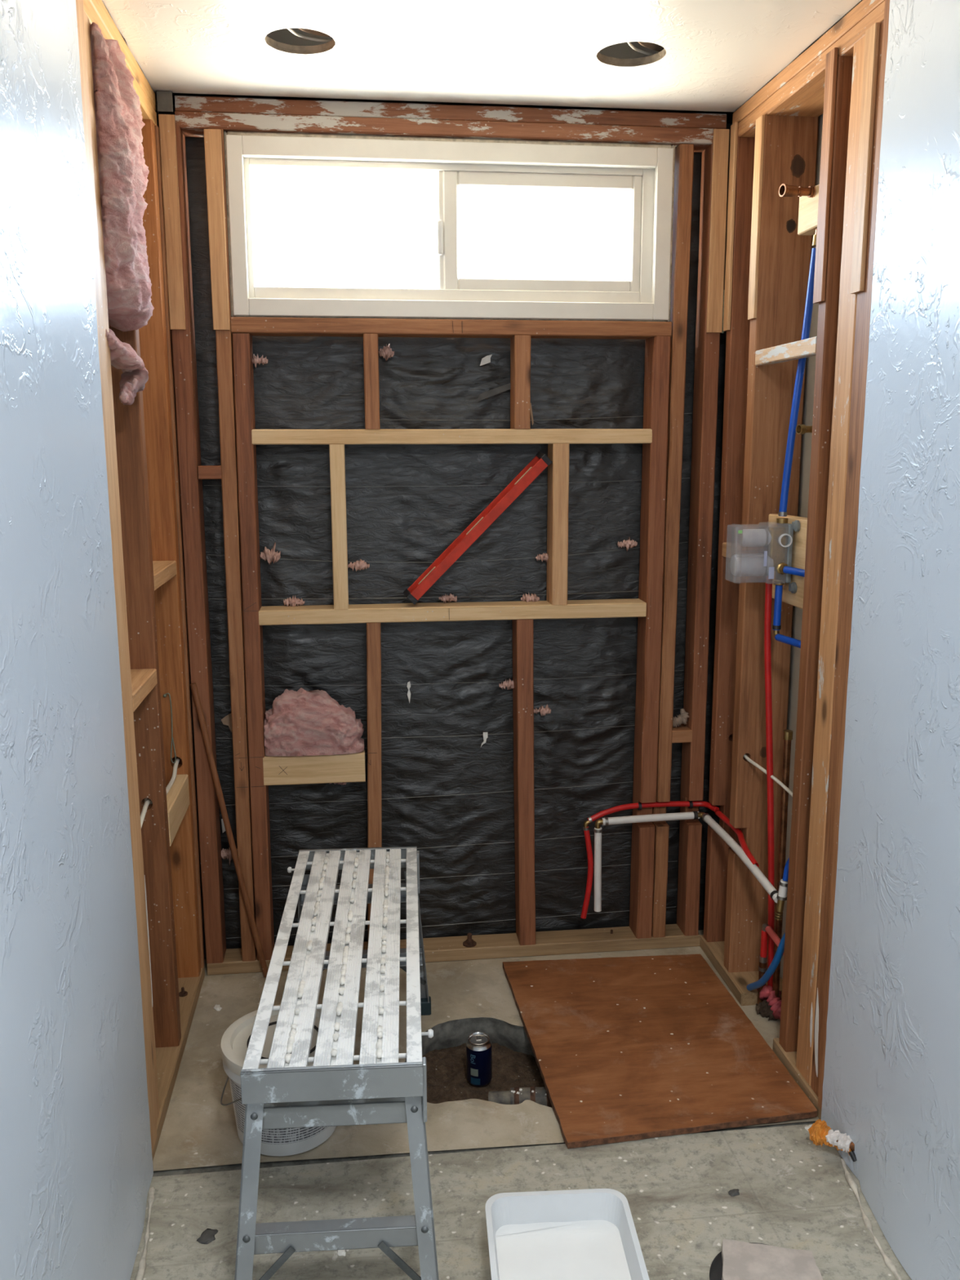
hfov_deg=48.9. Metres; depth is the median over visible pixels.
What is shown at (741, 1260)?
stone offcut
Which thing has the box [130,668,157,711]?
blocking
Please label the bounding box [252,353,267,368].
tuft
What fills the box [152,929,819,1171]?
floor
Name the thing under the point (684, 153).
stud
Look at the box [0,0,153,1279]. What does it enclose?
wall
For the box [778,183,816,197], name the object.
outlet
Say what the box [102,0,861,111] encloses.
ceiling
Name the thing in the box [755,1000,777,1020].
lump
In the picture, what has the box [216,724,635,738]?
wire
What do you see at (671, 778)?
wire
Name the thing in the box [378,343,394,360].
tuft
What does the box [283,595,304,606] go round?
tuft
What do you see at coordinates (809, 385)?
wall
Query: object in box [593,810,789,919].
supply pipe
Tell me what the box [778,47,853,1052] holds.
stud
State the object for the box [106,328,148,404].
scrap
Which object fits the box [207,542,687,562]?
wire
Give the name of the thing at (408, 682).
drip
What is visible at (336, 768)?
blocking
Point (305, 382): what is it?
barrier
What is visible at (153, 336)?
stud
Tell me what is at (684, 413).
wire
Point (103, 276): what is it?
stud
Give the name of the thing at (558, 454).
stud
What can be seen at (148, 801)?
cable
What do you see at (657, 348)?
stud
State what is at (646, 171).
window
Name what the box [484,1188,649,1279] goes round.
plastic tray
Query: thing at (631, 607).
blocking
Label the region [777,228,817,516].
supply pipe
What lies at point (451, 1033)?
hole
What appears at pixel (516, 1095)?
drain pipe
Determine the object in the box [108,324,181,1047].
stud
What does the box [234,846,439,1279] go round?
work platform
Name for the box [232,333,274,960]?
stud
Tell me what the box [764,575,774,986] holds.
supply pipe
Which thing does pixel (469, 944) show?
washer
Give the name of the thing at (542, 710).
tuft
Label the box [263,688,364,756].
insulation
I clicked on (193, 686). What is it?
wooden rod
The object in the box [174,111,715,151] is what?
header beam
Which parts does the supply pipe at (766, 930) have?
arm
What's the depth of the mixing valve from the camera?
2.64 m
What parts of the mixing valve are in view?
mounting plate, ear arm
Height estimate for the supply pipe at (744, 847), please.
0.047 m
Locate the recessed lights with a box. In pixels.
[264,35,666,66]
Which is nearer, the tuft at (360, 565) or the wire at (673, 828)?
the tuft at (360, 565)
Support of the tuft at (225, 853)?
attached to the stud at (184, 349)
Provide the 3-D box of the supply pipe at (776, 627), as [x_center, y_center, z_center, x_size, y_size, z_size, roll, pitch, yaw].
[0.778,-0.055,2.613,0.022,0.141,0.190,-3,11,-13]
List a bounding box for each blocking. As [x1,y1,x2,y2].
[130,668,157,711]
[152,560,177,590]
[166,773,189,846]
[197,465,222,479]
[251,428,652,444]
[258,598,646,625]
[262,750,365,785]
[671,724,692,742]
[721,542,741,558]
[755,336,817,365]
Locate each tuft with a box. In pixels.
[221,847,237,866]
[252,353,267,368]
[260,542,280,564]
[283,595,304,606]
[347,559,369,571]
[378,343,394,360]
[438,593,457,603]
[498,679,514,689]
[520,591,539,602]
[533,704,551,716]
[535,552,548,562]
[617,537,637,551]
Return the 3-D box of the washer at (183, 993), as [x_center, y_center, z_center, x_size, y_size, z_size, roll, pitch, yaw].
[-0.831,0.991,2.958,0.025,0.004,0.025,-1,11,-7]
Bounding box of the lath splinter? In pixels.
[530,403,533,425]
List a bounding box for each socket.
[778,183,799,197]
[795,424,806,434]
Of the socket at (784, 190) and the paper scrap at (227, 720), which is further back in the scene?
the paper scrap at (227, 720)
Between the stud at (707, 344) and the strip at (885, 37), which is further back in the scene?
the stud at (707, 344)
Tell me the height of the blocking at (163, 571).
0.040 m
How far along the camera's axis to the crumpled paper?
3.20 m
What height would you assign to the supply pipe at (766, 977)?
0.311 m
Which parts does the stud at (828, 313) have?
furring strip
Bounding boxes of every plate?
[83,0,111,39]
[88,0,173,112]
[124,61,156,125]
[151,966,204,1160]
[174,95,726,128]
[207,948,262,975]
[231,316,671,339]
[422,924,700,962]
[699,934,782,1005]
[732,0,884,124]
[737,0,884,137]
[772,1037,821,1119]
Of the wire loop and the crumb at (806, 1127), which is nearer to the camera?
the crumb at (806, 1127)
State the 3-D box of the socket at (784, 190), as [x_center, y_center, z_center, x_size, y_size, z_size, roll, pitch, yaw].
[0.730,-1.059,2.491,0.040,0.029,0.029,-4,11,-19]
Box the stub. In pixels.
[808,1119,857,1161]
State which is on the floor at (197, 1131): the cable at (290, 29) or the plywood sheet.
the plywood sheet
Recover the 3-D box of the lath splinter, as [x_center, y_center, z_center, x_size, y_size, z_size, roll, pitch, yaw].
[0.147,-0.649,3.037,0.014,0.066,0.003,-1,11,-7]
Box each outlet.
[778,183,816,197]
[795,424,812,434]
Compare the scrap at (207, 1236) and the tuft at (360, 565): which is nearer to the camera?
the scrap at (207, 1236)
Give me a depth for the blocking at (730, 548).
2.98 m
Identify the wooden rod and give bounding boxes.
[190,682,267,977]
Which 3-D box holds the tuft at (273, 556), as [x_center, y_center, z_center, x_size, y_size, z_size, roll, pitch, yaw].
[-0.597,-0.245,3.018,0.053,0.066,0.056,10,14,43]
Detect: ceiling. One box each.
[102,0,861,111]
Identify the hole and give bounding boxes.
[404,1017,534,1062]
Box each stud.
[84,10,159,1123]
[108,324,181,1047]
[138,119,200,977]
[155,125,204,968]
[158,114,226,963]
[204,128,257,961]
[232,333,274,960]
[328,444,348,609]
[363,333,379,429]
[366,622,381,939]
[510,334,530,429]
[512,619,535,945]
[546,444,568,604]
[629,335,671,938]
[651,143,693,937]
[676,128,729,935]
[703,121,755,942]
[724,115,818,972]
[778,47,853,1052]
[795,35,865,1085]
[810,20,884,1097]
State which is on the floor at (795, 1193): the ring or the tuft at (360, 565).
the ring
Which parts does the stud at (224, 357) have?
furring strip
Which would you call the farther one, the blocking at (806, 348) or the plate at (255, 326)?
the plate at (255, 326)
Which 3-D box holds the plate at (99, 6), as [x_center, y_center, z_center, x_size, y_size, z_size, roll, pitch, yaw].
[-0.800,-1.294,2.261,0.134,0.048,0.900,-1,11,-7]
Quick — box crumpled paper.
[672,708,688,727]
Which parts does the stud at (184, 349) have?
furring strip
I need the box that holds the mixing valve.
[729,517,799,593]
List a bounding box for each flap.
[297,27,330,36]
[637,41,664,52]
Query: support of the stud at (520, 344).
on the blocking at (468, 436)
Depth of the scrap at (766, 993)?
2.90 m
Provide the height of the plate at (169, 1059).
0.040 m
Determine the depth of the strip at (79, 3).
2.08 m
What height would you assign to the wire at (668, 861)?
0.020 m
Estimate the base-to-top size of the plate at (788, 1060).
0.039 m
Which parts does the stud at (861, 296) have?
furring strip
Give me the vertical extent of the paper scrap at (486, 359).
0.032 m
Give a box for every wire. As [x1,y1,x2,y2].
[204,477,689,487]
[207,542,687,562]
[209,588,686,599]
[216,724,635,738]
[223,861,673,889]
[225,777,675,805]
[225,827,678,859]
[226,906,672,938]
[333,670,683,685]
[391,413,691,420]
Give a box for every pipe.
[488,1086,552,1107]
[580,800,719,918]
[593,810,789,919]
[715,809,759,866]
[746,932,785,991]
[757,923,784,1004]
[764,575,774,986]
[772,584,800,648]
[772,729,792,997]
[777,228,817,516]
[782,565,804,577]
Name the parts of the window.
meeting rail, sash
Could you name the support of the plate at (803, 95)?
on the stud at (861, 296)
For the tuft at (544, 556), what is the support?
attached to the wire at (682, 542)
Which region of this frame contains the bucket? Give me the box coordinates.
[220,1004,336,1155]
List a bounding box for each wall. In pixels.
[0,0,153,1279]
[155,92,741,123]
[779,113,822,979]
[821,0,959,1279]
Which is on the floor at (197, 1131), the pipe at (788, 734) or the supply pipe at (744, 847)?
the pipe at (788, 734)
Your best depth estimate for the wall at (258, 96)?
2.92 m
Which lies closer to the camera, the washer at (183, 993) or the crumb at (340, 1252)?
the crumb at (340, 1252)
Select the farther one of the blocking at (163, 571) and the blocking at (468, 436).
the blocking at (468, 436)
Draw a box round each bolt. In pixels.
[178,986,187,996]
[462,933,476,947]
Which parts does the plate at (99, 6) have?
metal bracket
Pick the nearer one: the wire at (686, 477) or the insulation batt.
the insulation batt
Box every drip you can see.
[407,681,410,702]
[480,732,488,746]
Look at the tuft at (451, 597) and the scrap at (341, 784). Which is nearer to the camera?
the tuft at (451, 597)
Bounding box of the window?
[223,130,675,321]
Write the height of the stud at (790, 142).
2.323 m
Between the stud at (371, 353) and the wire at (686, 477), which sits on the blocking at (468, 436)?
the stud at (371, 353)
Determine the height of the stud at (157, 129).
2.313 m
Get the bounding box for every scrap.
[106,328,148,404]
[196,1228,217,1244]
[221,713,231,733]
[221,818,225,832]
[329,782,346,785]
[477,382,511,401]
[480,354,492,365]
[728,1188,739,1195]
[756,985,781,1019]
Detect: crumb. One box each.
[213,1004,222,1010]
[337,1249,346,1256]
[804,1124,812,1130]
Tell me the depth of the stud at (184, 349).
2.90 m
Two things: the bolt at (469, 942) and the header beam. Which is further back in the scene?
the bolt at (469, 942)
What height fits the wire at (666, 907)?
0.025 m
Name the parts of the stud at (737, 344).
furring strip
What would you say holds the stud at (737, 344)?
on the plate at (737, 982)
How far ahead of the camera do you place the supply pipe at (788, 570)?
2.60 m
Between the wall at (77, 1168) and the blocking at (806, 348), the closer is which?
the wall at (77, 1168)
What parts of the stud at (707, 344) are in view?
furring strip, caulk strip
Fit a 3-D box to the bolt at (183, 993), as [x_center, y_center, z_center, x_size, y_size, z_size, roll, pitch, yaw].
[-0.832,0.982,2.957,0.025,0.022,0.025,-1,11,-7]
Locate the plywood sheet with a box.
[502,954,817,1148]
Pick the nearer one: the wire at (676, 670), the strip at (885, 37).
the strip at (885, 37)
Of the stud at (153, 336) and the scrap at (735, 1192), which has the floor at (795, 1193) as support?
the scrap at (735, 1192)
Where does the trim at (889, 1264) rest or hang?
attached to the wall at (891, 1081)
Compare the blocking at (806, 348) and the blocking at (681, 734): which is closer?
the blocking at (806, 348)
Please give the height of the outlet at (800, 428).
0.049 m
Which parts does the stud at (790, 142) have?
furring strip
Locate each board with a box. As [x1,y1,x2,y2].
[768,514,807,608]
[797,183,819,235]
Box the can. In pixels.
[466,1032,492,1086]
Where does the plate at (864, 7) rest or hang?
on the plate at (803, 95)
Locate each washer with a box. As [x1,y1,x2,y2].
[178,991,187,996]
[462,940,476,947]
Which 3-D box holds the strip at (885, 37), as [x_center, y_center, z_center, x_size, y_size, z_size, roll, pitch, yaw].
[0.788,-0.088,2.228,0.014,2.380,0.026,-1,11,-7]
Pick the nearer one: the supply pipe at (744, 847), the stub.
the stub
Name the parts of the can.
panel, lid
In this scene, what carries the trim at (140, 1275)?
attached to the wall at (77, 1168)
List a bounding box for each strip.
[75,0,156,1153]
[817,0,889,1109]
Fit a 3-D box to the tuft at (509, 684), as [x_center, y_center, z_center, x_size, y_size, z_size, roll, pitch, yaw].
[0.085,0.133,3.169,0.054,0.038,0.040,-1,11,-7]
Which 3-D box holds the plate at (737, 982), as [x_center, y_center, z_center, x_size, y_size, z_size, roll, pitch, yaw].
[0.783,0.974,3.145,0.147,0.040,0.360,-1,11,-7]
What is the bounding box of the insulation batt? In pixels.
[89,22,154,331]
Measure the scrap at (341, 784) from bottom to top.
0.060 m
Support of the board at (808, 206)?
attached to the stud at (828, 313)
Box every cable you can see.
[140,756,181,827]
[287,27,333,42]
[626,41,653,55]
[743,754,792,796]
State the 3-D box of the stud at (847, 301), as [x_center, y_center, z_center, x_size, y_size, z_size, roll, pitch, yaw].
[0.850,-0.084,2.365,0.142,2.323,0.083,-1,11,-7]
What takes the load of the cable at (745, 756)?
attached to the stud at (790, 142)
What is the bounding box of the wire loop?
[163,693,176,763]
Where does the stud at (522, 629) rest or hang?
on the plate at (547, 943)
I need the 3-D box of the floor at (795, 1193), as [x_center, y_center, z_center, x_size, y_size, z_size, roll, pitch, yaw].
[0.241,1.470,0.699,1.768,0.054,3.412,-1,11,-7]
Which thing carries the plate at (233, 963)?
on the floor at (197, 1131)
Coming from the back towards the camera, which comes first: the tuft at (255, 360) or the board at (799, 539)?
the tuft at (255, 360)
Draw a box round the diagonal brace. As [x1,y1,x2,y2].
[403,451,551,604]
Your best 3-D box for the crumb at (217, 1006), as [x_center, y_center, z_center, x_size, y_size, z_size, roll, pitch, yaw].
[-0.737,1.029,2.962,0.022,0.005,0.040,-6,12,-31]
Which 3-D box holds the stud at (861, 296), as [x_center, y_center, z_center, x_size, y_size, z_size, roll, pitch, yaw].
[0.853,-0.071,2.297,0.151,2.323,0.077,-1,11,-7]
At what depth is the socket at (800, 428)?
2.54 m
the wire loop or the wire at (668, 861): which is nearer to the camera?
the wire loop
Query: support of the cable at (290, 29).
attached to the ceiling at (720, 53)
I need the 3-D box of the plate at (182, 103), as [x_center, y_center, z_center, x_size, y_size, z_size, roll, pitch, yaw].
[-0.060,-1.406,2.841,1.469,0.040,0.079,-1,11,-7]
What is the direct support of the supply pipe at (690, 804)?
attached to the stud at (684, 153)
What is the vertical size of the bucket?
0.230 m
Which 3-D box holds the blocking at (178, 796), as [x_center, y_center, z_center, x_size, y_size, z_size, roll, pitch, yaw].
[-0.815,0.447,2.797,0.042,0.090,0.317,-1,11,-7]
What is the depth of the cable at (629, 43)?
2.50 m
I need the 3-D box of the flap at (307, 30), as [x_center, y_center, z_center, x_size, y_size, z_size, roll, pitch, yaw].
[-0.369,-1.395,2.384,0.162,0.036,0.058,-9,14,-41]
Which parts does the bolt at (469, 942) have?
rod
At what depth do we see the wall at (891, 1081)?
1.99 m
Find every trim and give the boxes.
[134,1186,155,1279]
[840,1158,902,1279]
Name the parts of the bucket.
wire handle, lid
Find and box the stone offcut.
[721,1239,822,1279]
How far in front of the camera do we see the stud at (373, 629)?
3.07 m
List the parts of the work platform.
leg, rail, leg, rail, leg, hinge plate, leg, hinge plate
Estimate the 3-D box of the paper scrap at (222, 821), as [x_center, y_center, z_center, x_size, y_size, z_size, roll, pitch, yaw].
[-0.765,0.553,3.157,0.014,0.050,0.003,-1,10,-4]
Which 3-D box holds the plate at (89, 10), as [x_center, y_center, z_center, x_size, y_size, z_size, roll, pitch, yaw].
[-0.738,-1.206,2.018,0.025,0.041,0.188,-1,11,-7]
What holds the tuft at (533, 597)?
on the blocking at (631, 607)
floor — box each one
[129,1124,911,1279]
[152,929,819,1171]
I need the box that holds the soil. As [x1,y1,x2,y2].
[422,1042,544,1103]
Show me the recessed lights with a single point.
(305, 50)
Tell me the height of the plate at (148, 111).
0.041 m
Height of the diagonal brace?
0.429 m
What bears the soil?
in the hole
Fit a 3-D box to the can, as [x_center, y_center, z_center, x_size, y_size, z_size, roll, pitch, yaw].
[-0.002,1.085,2.730,0.066,0.124,0.066,-2,12,-6]
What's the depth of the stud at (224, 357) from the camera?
2.91 m
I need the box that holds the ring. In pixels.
[709,1242,770,1279]
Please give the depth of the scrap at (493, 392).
3.02 m
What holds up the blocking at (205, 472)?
attached to the stud at (224, 357)
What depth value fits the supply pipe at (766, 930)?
2.92 m
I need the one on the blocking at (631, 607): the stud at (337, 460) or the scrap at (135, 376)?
the stud at (337, 460)
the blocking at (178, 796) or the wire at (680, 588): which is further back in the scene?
the wire at (680, 588)
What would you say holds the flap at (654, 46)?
attached to the recessed lights
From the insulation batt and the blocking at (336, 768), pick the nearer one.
the insulation batt
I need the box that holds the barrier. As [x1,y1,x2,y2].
[155,105,732,959]
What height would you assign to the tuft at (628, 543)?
0.044 m

